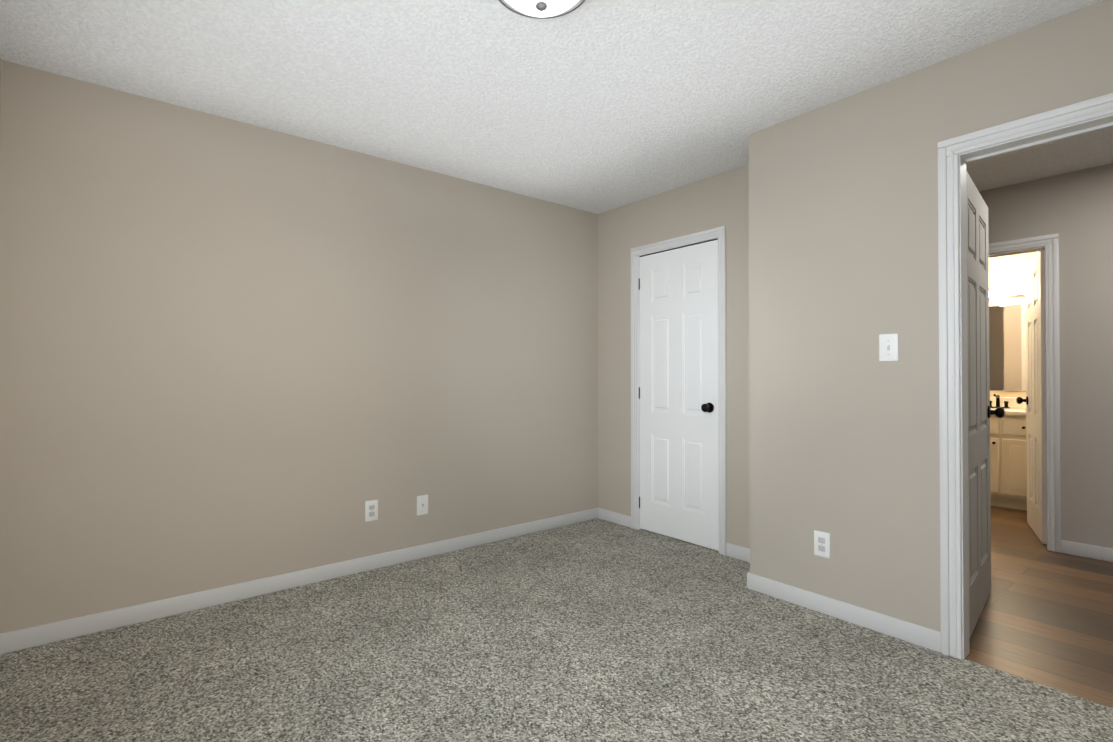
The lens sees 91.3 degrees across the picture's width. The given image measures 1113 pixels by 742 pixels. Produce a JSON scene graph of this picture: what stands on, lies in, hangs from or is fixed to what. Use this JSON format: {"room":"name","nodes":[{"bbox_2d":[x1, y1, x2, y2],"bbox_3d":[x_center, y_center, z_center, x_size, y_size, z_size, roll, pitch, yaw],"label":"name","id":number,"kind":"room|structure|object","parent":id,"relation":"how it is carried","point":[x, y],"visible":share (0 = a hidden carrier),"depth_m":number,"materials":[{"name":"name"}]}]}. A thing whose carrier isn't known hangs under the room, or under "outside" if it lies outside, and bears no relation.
{"room":"empty bedroom","nodes":[
{"label":"empty bedroom","id":0,"kind":"room"},
{"bbox_2d":[0,58,0,119],"bbox_3d":[-1.165,-0.076,0.758,0.120,2.440,3.700,0,-1,-39],"label":"wall","id":1,"kind":"structure","parent":0,"point":[0,88],"depth_m":2.23,"materials":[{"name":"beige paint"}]},
{"bbox_2d":[0,60,597,633],"bbox_3d":[-1.016,-0.052,3.346,3.625,2.440,0.120,0,-1,-39],"label":"wall","id":2,"kind":"structure","parent":0,"point":[232,352],"depth_m":2.81,"materials":[{"name":"beige paint"}]},
{"bbox_2d":[0,508,597,653],"bbox_3d":[-0.974,1.126,3.284,3.385,0.083,0.013,0,-1,-39],"label":"baseboard","id":3,"kind":"structure","parent":2,"relation":"attached to","point":[20,639],"depth_m":2.79,"materials":[{"name":"white wood"}]},
{"bbox_2d":[365,499,377,521],"bbox_3d":[-1.087,0.821,3.197,0.076,0.121,0.008,0,-1,-39],"label":"electrical outlet","id":4,"kind":"object","parent":2,"relation":"attached to","point":[371,510],"visible":1,"depth_m":3.19,"materials":[{"name":"white plastic"}]},
{"bbox_2d":[417,494,427,515],"bbox_3d":[-0.835,0.838,3.397,0.076,0.121,0.016,0,-1,-39],"label":"electrical outlet","id":5,"kind":"object","parent":2,"relation":"attached to","point":[422,504],"visible":1,"depth_m":3.40,"materials":[{"name":"white plastic"}]},
{"bbox_2d":[0,518,1112,741],"bbox_3d":[0.439,1.207,2.134,4.360,0.100,3.820,0,-1,-39],"label":"floor carpet","id":6,"kind":"object","parent":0,"point":[597,630],"visible":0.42,"depth_m":2.11,"materials":[{"name":"grey carpet"}]},
{"bbox_2d":[0,0,1112,213],"bbox_3d":[1.807,-1.339,2.616,7.060,0.120,4.840,0,-1,-39],"label":"ceiling","id":7,"kind":"structure","parent":0,"point":[597,106],"depth_m":2.31,"materials":[{"name":"white paint"}]},
{"bbox_2d":[499,0,584,18],"bbox_3d":[-0.049,-1.225,1.758,0.338,0.124,0.338,0,-1,-39],"label":"ceiling light fixture","id":8,"kind":"object","parent":7,"relation":"attached to","point":[542,9],"visible":1,"depth_m":1.79,"materials":[{"name":"white glass"}]},
{"bbox_2d":[598,164,749,548],"bbox_3d":[0.875,-0.048,3.801,0.120,2.440,1.566,0,-1,-39],"label":"wall","id":9,"kind":"structure","parent":0,"point":[716,201],"depth_m":3.83,"materials":[{"name":"beige paint"}]},
{"bbox_2d":[598,508,630,527],"bbox_3d":[0.450,1.134,4.206,0.013,0.083,0.358,0,-1,-39],"label":"baseboard","id":10,"kind":"structure","parent":9,"relation":"attached to","point":[615,517],"depth_m":4.20,"materials":[{"name":"white wood"}]},
{"bbox_2d":[631,226,726,555],"bbox_3d":[0.871,0.148,3.804,0.120,2.048,0.722,0,-1,-39],"label":"door frame","id":11,"kind":"structure","parent":9,"relation":"in","point":[680,246],"depth_m":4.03,"materials":[{"name":"white wood"}]},
{"bbox_2d":[639,240,718,550],"bbox_3d":[0.846,0.157,3.788,0.170,2.012,0.690,0,-1,-39],"label":"closet door","id":12,"kind":"structure","parent":9,"relation":"in","point":[678,393],"depth_m":3.75,"materials":[{"name":"white wood"}]},
{"bbox_2d":[726,543,749,562],"bbox_3d":[1.193,1.126,3.296,0.013,0.083,0.370,0,-1,-39],"label":"baseboard","id":13,"kind":"structure","parent":9,"relation":"attached to","point":[738,552],"depth_m":3.37,"materials":[{"name":"white wood"}]},
{"bbox_2d":[749,0,1112,631],"bbox_3d":[2.080,-0.067,1.739,0.120,2.440,3.154,0,-1,-39],"label":"wall","id":14,"kind":"structure","parent":0,"point":[843,276],"depth_m":2.47,"materials":[{"name":"beige paint"}]},
{"bbox_2d":[814,530,829,558],"bbox_3d":[1.276,0.834,2.615,0.008,0.121,0.076,0,-1,-39],"label":"outlet","id":15,"kind":"object","parent":14,"relation":"attached to","point":[821,544],"visible":1,"depth_m":2.61,"materials":[{"name":"white plastic"}]},
{"bbox_2d":[747,573,940,652],"bbox_3d":[1.303,1.119,2.576,0.013,0.083,0.884,0,-1,-39],"label":"baseboard","id":16,"kind":"structure","parent":14,"relation":"attached to","point":[922,636],"depth_m":2.50,"materials":[{"name":"white wood"}]},
{"bbox_2d":[879,333,898,361],"bbox_3d":[1.460,-0.103,2.392,0.015,0.121,0.076,0,-1,-39],"label":"light switch","id":17,"kind":"object","parent":14,"relation":"attached to","point":[888,347],"visible":1,"depth_m":2.39,"materials":[{"name":"white plastic"}]},
{"bbox_2d":[966,171,1004,636],"bbox_3d":[1.987,0.143,2.588,0.170,2.017,0.820,-1,-1,44],"label":"bedroom door","id":18,"kind":"structure","parent":14,"relation":"in","point":[980,412],"depth_m":2.57,"materials":[{"name":"white wood"}]},
{"bbox_2d":[938,93,1112,658],"bbox_3d":[1.929,0.103,1.908,0.138,2.103,0.967,0,-1,-39],"label":"door frame","id":19,"kind":"structure","parent":14,"relation":"attached to","point":[950,150],"depth_m":2.20,"materials":[{"name":"white wood"}]},
{"bbox_2d":[989,251,1039,397],"bbox_3d":[4.248,-0.036,5.101,0.120,2.440,1.660,0,-1,-39],"label":"wall","id":20,"kind":"structure","parent":0,"point":[1007,271],"depth_m":5.06,"materials":[{"name":"paint"}]},
{"bbox_2d":[989,284,1024,298],"bbox_3d":[4.086,-0.732,5.091,0.152,0.100,0.640,0,-1,-39],"label":"sconce","id":21,"kind":"object","parent":20,"relation":"attached to","point":[1006,292],"visible":0.4,"depth_m":5.00,"materials":[{"name":"white glass"}]},
{"bbox_2d":[989,303,1025,391],"bbox_3d":[4.143,-0.216,5.133,0.006,0.810,0.810,0,-1,-39],"label":"bathroom mirror","id":22,"kind":"object","parent":20,"relation":"attached to","point":[1007,344],"visible":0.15,"depth_m":5.06,"materials":[{"name":"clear mirror"}]},
{"bbox_2d":[965,505,1112,707],"bbox_3d":[3.404,1.216,3.122,3.918,0.100,3.640,0,-1,-39],"label":"floor","id":23,"kind":"structure","parent":0,"point":[1046,617],"depth_m":2.57,"materials":[{"name":"brown wood"}]},
{"bbox_2d":[990,394,1026,510],"bbox_3d":[3.913,0.696,4.951,0.575,0.972,1.004,0,-1,-39],"label":"bathroom vanity","id":24,"kind":"object","parent":23,"relation":"on","point":[1008,465],"visible":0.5,"depth_m":4.63,"materials":[{"name":"beige wood"}]},
{"bbox_2d":[979,163,1112,548],"bbox_3d":[3.696,-0.055,3.059,0.120,2.440,3.154,0,-1,-39],"label":"wall","id":25,"kind":"structure","parent":0,"point":[1074,209],"depth_m":3.43,"materials":[{"name":"beige paint"}]},
{"bbox_2d":[989,233,1061,552],"bbox_3d":[3.042,0.143,3.843,0.138,2.058,0.788,0,-1,-39],"label":"door frame","id":26,"kind":"structure","parent":25,"relation":"attached to","point":[1050,242],"depth_m":3.53,"materials":[{"name":"white wood"}]},
{"bbox_2d":[1016,251,1046,543],"bbox_3d":[3.459,0.178,3.916,0.170,1.972,0.644,0,-1,34],"label":"bathroom door","id":27,"kind":"structure","parent":25,"relation":"in","point":[1034,400],"depth_m":3.84,"materials":[{"name":"white wood"}]},
{"bbox_2d":[1061,540,1112,561],"bbox_3d":[3.905,1.120,2.687,0.013,0.083,2.090,0,-1,-39],"label":"baseboard","id":28,"kind":"structure","parent":25,"relation":"attached to","point":[1088,551],"depth_m":3.40,"materials":[{"name":"white wood"}]}
]}

